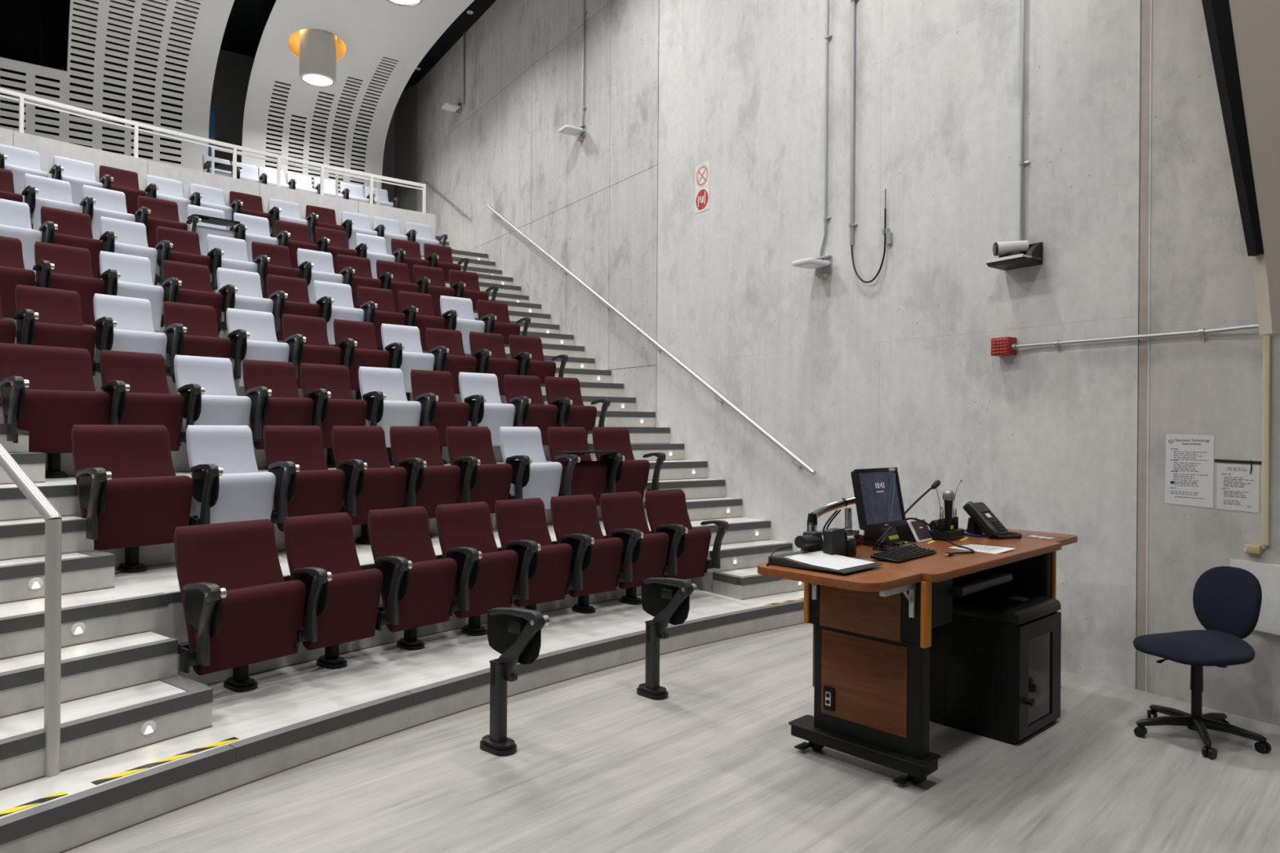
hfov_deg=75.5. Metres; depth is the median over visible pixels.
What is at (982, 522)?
desk phone
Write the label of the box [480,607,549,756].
post
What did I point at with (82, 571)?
step
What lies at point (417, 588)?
chair
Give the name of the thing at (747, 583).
step
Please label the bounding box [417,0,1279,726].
wall
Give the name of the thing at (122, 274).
chair
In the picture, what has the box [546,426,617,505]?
chair
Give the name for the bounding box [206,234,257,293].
chair
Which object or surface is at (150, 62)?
acoustic panel
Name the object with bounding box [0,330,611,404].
floor
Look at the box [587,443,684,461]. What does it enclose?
step
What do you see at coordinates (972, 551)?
cable
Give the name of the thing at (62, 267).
chair
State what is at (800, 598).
tape
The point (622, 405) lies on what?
step light
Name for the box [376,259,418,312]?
chair
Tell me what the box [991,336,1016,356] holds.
fire alarm
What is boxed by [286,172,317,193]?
chair
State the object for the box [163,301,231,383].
chair
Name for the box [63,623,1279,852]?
floor
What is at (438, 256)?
chair
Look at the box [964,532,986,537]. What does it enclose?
cable
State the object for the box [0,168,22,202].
chair
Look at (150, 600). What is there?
stair step
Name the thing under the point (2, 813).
tape
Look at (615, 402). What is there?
step
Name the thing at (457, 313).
chair
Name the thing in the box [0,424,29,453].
floor
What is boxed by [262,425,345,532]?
chair
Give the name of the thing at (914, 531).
panel
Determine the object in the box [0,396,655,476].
floor
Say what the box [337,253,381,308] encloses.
chair
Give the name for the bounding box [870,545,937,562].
keyboard
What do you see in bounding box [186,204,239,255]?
chair
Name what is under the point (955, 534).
charger
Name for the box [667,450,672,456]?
step light
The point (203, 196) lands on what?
chair
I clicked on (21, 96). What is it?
guard rail
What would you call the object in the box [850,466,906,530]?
monitor
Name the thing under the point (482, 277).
floor
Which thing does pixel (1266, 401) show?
conduit
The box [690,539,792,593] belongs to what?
step
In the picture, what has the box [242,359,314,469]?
chair
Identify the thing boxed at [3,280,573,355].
floor
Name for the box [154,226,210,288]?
chair
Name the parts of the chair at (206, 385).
backrest, seat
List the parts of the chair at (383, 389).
backrest, seat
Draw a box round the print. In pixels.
[1028,534,1053,538]
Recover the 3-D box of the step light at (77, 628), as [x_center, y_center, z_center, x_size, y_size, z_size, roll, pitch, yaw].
[-2.696,0.971,3.970,0.008,0.064,0.064,0,0,34]
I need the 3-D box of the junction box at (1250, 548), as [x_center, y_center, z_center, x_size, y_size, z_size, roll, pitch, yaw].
[3.370,0.675,4.548,0.040,0.044,0.072,0,0,-33]
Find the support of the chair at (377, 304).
on the floor at (582, 375)
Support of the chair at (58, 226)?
on the floor at (546, 338)
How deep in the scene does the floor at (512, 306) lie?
11.68 m
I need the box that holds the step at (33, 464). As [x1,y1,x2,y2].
[0,452,45,484]
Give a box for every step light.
[28,577,43,590]
[70,622,85,635]
[140,720,155,735]
[620,403,625,408]
[639,417,644,423]
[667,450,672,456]
[690,468,696,474]
[725,506,730,513]
[732,557,737,564]
[754,529,759,536]
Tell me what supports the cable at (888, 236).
attached to the wall at (1131, 201)
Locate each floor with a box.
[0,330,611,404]
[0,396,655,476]
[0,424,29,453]
[0,460,707,570]
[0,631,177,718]
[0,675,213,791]
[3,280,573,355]
[35,257,541,313]
[40,238,513,285]
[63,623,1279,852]
[188,225,488,261]
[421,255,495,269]
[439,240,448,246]
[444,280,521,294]
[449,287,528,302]
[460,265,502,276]
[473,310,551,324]
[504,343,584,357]
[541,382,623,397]
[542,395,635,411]
[586,426,670,444]
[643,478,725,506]
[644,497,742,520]
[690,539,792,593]
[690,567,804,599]
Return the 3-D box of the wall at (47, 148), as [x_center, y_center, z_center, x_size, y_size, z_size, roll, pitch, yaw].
[-6.625,-2.781,9.620,0.692,1.145,9.637,0,0,41]
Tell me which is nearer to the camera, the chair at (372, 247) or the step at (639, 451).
the step at (639, 451)
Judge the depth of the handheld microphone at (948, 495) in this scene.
4.75 m
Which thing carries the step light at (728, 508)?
attached to the step at (708, 508)
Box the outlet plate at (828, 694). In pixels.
[825,691,831,706]
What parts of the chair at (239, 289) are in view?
backrest, seat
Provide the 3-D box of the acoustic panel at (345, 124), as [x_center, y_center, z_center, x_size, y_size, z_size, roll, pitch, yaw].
[-0.158,-4.719,7.487,2.500,3.814,19.740,0,0,-37]
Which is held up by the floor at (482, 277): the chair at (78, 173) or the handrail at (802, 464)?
the chair at (78, 173)
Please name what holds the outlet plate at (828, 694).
attached to the desk
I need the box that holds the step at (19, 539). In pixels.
[0,515,93,560]
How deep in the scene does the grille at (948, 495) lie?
4.74 m
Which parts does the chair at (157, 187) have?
backrest, seat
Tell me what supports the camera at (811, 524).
attached to the desk
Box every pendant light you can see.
[288,28,346,87]
[385,0,423,7]
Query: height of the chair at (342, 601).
0.880 m
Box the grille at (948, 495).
[942,489,955,500]
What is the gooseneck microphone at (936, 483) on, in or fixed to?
on the desk
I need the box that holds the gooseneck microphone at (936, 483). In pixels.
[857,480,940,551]
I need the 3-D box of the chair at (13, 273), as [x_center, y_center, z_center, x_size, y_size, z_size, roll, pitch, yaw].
[-5.225,-1.161,6.708,0.536,0.880,0.526,0,0,37]
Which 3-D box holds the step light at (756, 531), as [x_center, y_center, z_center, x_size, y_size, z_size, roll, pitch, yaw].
[1.092,0.993,7.727,0.064,0.064,0.008,0,0,-34]
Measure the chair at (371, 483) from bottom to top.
0.880 m
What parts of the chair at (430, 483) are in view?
backrest, seat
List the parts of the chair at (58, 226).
backrest, seat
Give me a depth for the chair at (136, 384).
5.83 m
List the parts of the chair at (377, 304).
backrest, seat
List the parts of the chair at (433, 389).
backrest, seat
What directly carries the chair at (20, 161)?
on the floor at (482, 277)
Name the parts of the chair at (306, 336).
backrest, seat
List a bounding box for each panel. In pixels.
[0,0,234,171]
[241,0,474,197]
[894,517,932,542]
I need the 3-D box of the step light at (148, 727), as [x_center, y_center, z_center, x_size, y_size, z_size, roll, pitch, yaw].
[-2.160,1.325,3.636,0.008,0.064,0.064,0,0,35]
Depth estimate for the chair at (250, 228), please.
10.23 m
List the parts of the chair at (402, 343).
backrest, seat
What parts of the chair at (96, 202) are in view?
backrest, seat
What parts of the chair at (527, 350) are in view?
backrest, seat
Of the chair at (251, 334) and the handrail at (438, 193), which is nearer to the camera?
the chair at (251, 334)
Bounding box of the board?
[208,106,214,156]
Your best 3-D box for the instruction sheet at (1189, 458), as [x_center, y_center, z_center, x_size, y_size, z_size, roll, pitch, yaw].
[3.207,0.255,4.832,0.004,0.422,0.258,0,0,-33]
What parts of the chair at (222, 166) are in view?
backrest, seat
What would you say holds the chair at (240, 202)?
on the floor at (482, 277)
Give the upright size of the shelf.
0.035 m
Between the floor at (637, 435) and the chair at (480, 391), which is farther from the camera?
the floor at (637, 435)
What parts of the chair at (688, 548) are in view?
backrest, seat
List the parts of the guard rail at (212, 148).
post, rail, post, post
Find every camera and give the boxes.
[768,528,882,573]
[806,496,861,537]
[984,240,1042,270]
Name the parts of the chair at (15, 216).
backrest, seat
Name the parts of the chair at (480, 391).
backrest, seat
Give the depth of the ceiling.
14.35 m
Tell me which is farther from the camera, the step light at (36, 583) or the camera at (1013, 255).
the camera at (1013, 255)
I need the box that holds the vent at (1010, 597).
[1008,595,1029,600]
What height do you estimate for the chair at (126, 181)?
0.880 m
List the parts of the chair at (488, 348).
backrest, seat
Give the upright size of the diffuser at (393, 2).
0.025 m
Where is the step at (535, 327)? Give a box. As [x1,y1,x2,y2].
[474,317,559,333]
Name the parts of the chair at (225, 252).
backrest, seat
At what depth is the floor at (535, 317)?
11.47 m
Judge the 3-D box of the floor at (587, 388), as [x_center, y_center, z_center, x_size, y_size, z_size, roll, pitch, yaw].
[-0.751,-0.340,9.818,1.159,0.364,0.328,0,0,-35]
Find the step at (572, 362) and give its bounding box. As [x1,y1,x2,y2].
[506,353,595,369]
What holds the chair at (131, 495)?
on the stair step at (150, 600)
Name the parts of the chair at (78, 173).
backrest, seat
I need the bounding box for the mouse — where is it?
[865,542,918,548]
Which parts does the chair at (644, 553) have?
backrest, seat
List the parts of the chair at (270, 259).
backrest, seat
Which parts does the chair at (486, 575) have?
backrest, seat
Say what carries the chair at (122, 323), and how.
on the floor at (612, 419)
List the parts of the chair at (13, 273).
backrest, seat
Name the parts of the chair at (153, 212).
backrest, seat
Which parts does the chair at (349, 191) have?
backrest, seat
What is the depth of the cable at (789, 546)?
3.88 m
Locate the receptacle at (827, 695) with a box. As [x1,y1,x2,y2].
[825,693,829,704]
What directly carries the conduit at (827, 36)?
attached to the wall at (1131, 201)
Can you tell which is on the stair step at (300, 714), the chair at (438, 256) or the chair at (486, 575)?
the chair at (486, 575)
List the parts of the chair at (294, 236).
backrest, seat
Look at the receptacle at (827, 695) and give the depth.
3.97 m
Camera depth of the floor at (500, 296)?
12.06 m
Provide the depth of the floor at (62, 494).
5.13 m
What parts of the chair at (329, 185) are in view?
backrest, seat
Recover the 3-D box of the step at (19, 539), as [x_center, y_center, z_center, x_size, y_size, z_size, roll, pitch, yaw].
[-4.160,0.693,3.058,0.441,0.364,3.900,0,0,28]
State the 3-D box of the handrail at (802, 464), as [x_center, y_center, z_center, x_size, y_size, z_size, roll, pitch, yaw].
[-0.430,-1.570,10.288,0.120,3.967,7.296,0,0,-33]
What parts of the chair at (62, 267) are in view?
backrest, seat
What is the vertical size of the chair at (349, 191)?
0.880 m
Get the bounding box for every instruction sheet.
[1164,433,1214,507]
[1217,463,1259,512]
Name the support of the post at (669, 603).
on the floor at (714, 765)
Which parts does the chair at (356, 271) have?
backrest, seat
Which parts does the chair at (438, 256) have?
backrest, seat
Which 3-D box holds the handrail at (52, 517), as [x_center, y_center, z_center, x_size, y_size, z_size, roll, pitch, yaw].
[-4.376,-0.284,4.645,4.871,3.342,0.055,0,0,33]
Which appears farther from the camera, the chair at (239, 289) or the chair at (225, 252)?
the chair at (225, 252)
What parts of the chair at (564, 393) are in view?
backrest, seat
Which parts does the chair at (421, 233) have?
backrest, seat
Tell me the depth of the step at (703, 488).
8.20 m
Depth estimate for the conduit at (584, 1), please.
10.84 m
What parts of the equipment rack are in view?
door frame, door pane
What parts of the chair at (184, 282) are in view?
backrest, seat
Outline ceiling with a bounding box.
[220,0,496,89]
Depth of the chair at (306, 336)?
7.75 m
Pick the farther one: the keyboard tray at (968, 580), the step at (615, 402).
the step at (615, 402)
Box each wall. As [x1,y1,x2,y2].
[0,127,435,239]
[210,48,417,211]
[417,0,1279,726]
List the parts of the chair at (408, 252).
backrest, seat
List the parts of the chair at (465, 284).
backrest, seat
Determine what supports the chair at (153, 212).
on the floor at (512, 306)
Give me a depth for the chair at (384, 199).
15.14 m
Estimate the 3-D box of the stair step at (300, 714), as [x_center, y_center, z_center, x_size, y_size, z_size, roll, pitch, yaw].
[-1.422,1.503,4.359,1.632,0.199,8.747,0,0,39]
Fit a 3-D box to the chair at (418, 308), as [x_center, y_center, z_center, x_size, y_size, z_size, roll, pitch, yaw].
[-2.525,-1.145,9.565,0.523,0.880,0.536,0,0,-40]
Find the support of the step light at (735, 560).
attached to the step at (748, 554)
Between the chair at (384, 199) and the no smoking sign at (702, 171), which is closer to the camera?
the no smoking sign at (702, 171)
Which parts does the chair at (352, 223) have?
backrest, seat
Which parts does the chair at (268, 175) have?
backrest, seat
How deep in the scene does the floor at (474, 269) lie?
12.86 m
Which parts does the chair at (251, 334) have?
backrest, seat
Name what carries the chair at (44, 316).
on the floor at (612, 419)
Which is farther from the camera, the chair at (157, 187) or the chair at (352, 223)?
the chair at (352, 223)
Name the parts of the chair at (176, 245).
backrest, seat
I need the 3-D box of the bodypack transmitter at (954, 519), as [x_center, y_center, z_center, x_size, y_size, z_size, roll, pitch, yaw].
[1.861,0.458,4.853,0.022,0.284,0.127,0,0,44]
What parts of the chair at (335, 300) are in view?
backrest, seat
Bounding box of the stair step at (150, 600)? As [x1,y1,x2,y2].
[0,517,770,685]
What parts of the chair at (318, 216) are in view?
backrest, seat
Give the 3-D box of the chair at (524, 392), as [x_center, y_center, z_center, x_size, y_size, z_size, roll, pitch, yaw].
[-1.082,-0.084,8.245,0.529,0.880,0.536,0,0,-39]
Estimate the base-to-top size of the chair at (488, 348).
0.880 m
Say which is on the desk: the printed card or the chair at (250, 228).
the printed card
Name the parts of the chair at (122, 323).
backrest, seat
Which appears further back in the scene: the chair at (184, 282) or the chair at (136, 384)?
the chair at (184, 282)
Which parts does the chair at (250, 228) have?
backrest, seat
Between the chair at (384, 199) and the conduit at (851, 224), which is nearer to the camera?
the conduit at (851, 224)
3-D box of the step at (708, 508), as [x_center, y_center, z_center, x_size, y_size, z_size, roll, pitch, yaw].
[0.438,0.894,8.124,1.028,0.364,0.593,0,0,-35]
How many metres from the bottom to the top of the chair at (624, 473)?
0.880 m
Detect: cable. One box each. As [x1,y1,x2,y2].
[766,545,791,565]
[850,188,893,283]
[876,517,974,555]
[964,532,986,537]
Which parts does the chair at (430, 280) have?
backrest, seat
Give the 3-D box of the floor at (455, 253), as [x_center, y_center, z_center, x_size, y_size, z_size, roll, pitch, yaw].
[-8.775,-2.550,10.313,5.790,0.604,15.802,0,0,39]
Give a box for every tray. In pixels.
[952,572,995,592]
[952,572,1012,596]
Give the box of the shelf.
[986,255,1042,270]
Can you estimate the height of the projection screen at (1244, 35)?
4.059 m
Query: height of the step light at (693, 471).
0.064 m
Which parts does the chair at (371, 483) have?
backrest, seat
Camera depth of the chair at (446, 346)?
8.76 m
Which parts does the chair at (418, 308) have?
backrest, seat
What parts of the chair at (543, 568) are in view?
backrest, seat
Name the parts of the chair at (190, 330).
backrest, seat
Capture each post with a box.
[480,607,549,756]
[636,577,697,700]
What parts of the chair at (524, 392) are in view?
backrest, seat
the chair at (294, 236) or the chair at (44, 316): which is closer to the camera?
the chair at (44, 316)
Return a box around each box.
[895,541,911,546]
[1244,544,1262,554]
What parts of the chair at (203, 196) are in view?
backrest, seat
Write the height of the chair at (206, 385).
0.880 m
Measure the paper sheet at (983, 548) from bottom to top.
0.011 m
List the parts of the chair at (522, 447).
backrest, seat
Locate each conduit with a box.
[462,31,466,104]
[581,0,586,128]
[819,0,832,259]
[848,0,857,245]
[1011,324,1258,351]
[1018,0,1029,240]
[1260,335,1271,550]
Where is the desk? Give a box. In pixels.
[757,528,1077,785]
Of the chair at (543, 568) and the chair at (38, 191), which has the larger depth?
the chair at (38, 191)
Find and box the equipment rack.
[929,588,1061,745]
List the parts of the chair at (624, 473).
backrest, seat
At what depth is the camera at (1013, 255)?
5.61 m
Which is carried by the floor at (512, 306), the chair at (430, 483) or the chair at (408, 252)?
the chair at (408, 252)
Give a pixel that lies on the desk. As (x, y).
(872, 627)
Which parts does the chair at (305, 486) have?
backrest, seat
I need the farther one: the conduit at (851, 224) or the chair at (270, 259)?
the chair at (270, 259)
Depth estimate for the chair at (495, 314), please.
10.22 m
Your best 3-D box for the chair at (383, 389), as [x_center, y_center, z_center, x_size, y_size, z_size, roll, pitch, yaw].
[-2.191,-0.090,7.243,0.537,0.880,0.536,0,0,-45]
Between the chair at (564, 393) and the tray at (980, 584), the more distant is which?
the chair at (564, 393)
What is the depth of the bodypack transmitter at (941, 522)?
4.70 m
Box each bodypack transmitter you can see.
[933,484,945,531]
[951,480,962,528]
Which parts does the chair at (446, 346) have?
backrest, seat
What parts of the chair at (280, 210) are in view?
backrest, seat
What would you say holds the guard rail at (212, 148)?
on the floor at (455, 253)
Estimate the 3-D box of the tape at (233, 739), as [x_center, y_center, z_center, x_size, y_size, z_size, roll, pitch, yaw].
[-1.982,1.403,3.488,0.045,0.002,0.582,0,0,35]
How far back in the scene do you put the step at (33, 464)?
4.99 m
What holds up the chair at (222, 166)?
on the floor
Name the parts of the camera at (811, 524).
arm, arm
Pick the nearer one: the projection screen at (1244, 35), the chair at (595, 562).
the projection screen at (1244, 35)
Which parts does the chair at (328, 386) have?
backrest, seat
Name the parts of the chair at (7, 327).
backrest, seat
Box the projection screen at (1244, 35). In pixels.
[1201,0,1279,335]
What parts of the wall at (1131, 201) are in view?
concrete panel, concrete panel, concrete panel, concrete panel, concrete panel, concrete panel, concrete panel, concrete panel, concrete panel, concrete panel, concrete panel, concrete panel, concrete panel, concrete panel, concrete panel, concrete panel, concrete panel, concrete panel, concrete panel, concrete panel, concrete panel, concrete panel, concrete panel, concrete panel, concrete panel, concrete panel, concrete panel, concrete panel, concrete panel, concrete panel, concrete panel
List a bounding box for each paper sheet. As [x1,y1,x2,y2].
[784,551,875,569]
[949,544,1015,554]
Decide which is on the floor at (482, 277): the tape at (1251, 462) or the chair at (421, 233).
the chair at (421, 233)
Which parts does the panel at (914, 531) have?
frame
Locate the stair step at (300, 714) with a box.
[0,589,804,852]
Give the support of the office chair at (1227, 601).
on the floor at (714, 765)
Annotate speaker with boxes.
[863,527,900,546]
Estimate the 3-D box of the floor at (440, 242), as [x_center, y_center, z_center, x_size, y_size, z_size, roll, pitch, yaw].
[-4.683,-3.253,15.984,1.036,0.204,2.986,0,0,-34]
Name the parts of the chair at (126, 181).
backrest, seat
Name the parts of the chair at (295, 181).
backrest, seat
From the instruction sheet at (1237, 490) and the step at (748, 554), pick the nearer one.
the instruction sheet at (1237, 490)
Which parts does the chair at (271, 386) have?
backrest, seat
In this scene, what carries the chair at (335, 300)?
on the floor at (582, 375)
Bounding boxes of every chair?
[0,143,48,202]
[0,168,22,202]
[0,198,40,274]
[0,235,35,318]
[0,297,16,343]
[0,342,111,478]
[13,284,96,368]
[21,173,80,238]
[32,240,103,324]
[38,205,102,278]
[48,155,102,213]
[71,424,193,573]
[80,184,135,240]
[92,293,167,375]
[98,164,146,222]
[98,216,157,284]
[99,250,164,330]
[100,350,184,451]
[134,195,187,250]
[144,174,191,231]
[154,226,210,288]
[160,259,222,335]
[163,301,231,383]
[173,355,251,448]
[173,519,306,692]
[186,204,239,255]
[186,425,275,525]
[188,183,232,230]
[202,155,242,177]
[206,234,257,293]
[217,267,273,336]
[226,307,289,386]
[229,191,270,231]
[231,160,262,182]
[232,212,278,262]
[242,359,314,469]
[251,240,300,298]
[257,166,289,188]
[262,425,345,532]
[266,274,320,340]
[268,198,307,237]
[275,219,318,268]
[281,313,341,388]
[283,512,382,669]
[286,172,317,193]
[297,248,343,303]
[300,363,367,467]
[306,204,343,244]
[313,177,343,198]
[313,280,364,346]
[315,226,355,273]
[331,426,407,544]
[333,319,389,399]
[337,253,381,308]
[339,182,369,203]
[341,211,377,249]
[355,232,395,279]
[356,285,405,350]
[358,366,421,466]
[364,186,399,208]
[368,506,457,650]
[372,216,408,254]
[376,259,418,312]
[381,323,434,400]
[389,426,460,537]
[391,238,429,283]
[398,290,444,352]
[404,222,447,257]
[410,369,470,464]
[413,264,454,316]
[423,243,469,283]
[425,327,476,394]
[435,501,518,635]
[440,295,484,354]
[445,426,512,513]
[448,269,498,312]
[458,372,515,445]
[469,331,518,395]
[476,299,530,346]
[494,497,572,610]
[498,426,562,509]
[503,374,557,445]
[508,334,568,386]
[544,376,610,438]
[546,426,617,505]
[550,493,623,613]
[591,426,666,499]
[600,491,669,604]
[644,488,728,585]
[1133,566,1271,759]
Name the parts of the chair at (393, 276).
backrest, seat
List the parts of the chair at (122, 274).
backrest, seat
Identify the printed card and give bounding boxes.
[1021,533,1065,540]
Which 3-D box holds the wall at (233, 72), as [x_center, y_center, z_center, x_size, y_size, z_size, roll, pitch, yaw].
[-10.063,-4.735,13.045,13.800,5.500,1.080,0,0,-37]
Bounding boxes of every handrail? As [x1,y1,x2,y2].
[0,443,62,777]
[424,180,466,217]
[486,204,816,475]
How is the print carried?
on the printed card
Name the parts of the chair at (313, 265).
backrest, seat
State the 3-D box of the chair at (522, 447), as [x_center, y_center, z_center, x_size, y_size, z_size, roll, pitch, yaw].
[-0.930,0.443,7.100,0.537,0.880,0.536,0,0,-42]
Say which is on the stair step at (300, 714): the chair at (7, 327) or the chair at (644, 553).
the chair at (644, 553)
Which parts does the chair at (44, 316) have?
backrest, seat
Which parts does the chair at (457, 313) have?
backrest, seat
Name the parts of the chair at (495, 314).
backrest, seat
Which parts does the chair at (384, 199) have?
backrest, seat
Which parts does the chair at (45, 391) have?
backrest, seat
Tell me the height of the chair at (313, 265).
0.880 m
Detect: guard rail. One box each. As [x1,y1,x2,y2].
[0,87,426,213]
[211,145,379,204]
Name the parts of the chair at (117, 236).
backrest, seat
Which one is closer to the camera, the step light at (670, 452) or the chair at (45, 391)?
the chair at (45, 391)
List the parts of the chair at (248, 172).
seat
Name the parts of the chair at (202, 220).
backrest, seat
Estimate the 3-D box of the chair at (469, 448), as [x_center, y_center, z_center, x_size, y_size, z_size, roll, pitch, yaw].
[-1.303,0.441,6.755,0.529,0.880,0.536,0,0,-44]
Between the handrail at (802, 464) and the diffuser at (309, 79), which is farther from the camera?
the diffuser at (309, 79)
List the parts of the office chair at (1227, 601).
lever, leg, leg, seat, leg, leg, backrest, leg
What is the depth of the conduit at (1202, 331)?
5.02 m
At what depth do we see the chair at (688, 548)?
6.80 m
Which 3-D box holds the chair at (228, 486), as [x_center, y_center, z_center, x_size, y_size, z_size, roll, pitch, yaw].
[-2.628,0.433,5.314,0.536,0.880,0.530,0,0,39]
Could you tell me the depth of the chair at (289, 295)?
8.60 m
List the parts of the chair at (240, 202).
seat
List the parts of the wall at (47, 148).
concrete panel, concrete panel, concrete panel, concrete panel, concrete panel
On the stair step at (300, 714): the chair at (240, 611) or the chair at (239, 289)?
the chair at (240, 611)
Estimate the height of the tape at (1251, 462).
0.078 m
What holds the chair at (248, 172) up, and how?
on the floor
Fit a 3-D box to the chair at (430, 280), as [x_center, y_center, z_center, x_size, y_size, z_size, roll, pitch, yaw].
[-2.667,-1.672,10.702,0.526,0.880,0.536,0,0,-38]
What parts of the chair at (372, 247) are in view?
backrest, seat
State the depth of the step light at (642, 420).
9.34 m
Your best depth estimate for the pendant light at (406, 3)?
11.34 m
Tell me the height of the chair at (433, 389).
0.880 m
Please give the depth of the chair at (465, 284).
11.04 m
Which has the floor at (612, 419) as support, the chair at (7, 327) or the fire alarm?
the chair at (7, 327)
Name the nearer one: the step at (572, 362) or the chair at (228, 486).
the chair at (228, 486)
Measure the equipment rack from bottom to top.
0.672 m
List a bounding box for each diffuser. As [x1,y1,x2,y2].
[302,74,332,84]
[391,0,418,4]
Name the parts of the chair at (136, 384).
backrest, seat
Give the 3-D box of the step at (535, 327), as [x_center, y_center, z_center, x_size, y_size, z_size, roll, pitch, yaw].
[-1.790,-1.224,11.296,1.290,0.364,0.596,0,0,-35]
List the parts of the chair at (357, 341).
backrest, seat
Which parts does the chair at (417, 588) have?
backrest, seat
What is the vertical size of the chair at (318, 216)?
0.880 m
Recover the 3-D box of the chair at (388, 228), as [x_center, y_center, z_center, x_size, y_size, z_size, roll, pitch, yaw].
[-3.730,-2.731,12.332,0.514,0.880,0.536,0,0,-38]
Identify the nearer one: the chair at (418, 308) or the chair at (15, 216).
the chair at (15, 216)
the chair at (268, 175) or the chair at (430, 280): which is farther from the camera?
the chair at (268, 175)
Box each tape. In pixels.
[0,791,67,817]
[91,737,239,785]
[764,598,804,605]
[1214,458,1262,474]
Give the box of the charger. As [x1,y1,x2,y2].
[928,520,964,541]
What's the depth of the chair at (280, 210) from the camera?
11.44 m
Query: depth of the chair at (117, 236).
8.39 m
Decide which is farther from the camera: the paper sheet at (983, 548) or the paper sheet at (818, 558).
the paper sheet at (983, 548)
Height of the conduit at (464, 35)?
1.250 m
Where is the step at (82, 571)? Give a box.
[0,550,115,604]
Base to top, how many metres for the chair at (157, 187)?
0.880 m
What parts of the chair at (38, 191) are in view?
backrest, seat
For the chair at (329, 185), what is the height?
0.880 m
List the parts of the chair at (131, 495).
backrest, seat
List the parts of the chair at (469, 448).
backrest, seat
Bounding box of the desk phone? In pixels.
[962,501,1022,538]
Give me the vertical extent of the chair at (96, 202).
0.880 m
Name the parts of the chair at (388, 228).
backrest, seat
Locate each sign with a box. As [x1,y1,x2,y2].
[694,161,709,190]
[694,185,709,213]
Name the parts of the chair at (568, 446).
backrest, seat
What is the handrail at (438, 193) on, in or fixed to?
attached to the wall at (1131, 201)
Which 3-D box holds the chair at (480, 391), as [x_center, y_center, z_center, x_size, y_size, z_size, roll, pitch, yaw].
[-1.461,-0.086,7.924,0.529,0.880,0.536,0,0,-41]
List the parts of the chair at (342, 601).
backrest, seat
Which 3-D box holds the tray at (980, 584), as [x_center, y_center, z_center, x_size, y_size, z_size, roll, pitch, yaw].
[1.735,0.794,4.173,0.580,0.050,0.050,0,0,-44]
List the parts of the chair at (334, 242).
backrest, seat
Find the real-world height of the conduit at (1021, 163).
4.050 m
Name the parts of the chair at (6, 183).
backrest, seat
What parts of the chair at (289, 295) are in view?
backrest, seat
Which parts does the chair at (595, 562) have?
backrest, seat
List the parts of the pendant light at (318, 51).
lamp shade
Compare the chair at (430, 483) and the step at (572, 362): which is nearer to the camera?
the chair at (430, 483)
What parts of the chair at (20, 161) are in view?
backrest, seat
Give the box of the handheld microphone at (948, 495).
[942,489,955,530]
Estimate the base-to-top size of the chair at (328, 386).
0.880 m
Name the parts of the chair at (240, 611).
backrest, seat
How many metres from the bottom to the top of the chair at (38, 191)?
0.880 m
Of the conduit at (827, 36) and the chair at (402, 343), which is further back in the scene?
the chair at (402, 343)
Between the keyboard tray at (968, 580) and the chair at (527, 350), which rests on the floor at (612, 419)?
the chair at (527, 350)
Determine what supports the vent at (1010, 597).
attached to the equipment rack
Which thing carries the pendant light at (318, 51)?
hanging from the ceiling
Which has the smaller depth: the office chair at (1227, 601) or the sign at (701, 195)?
the office chair at (1227, 601)
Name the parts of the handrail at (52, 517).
sloping rail, post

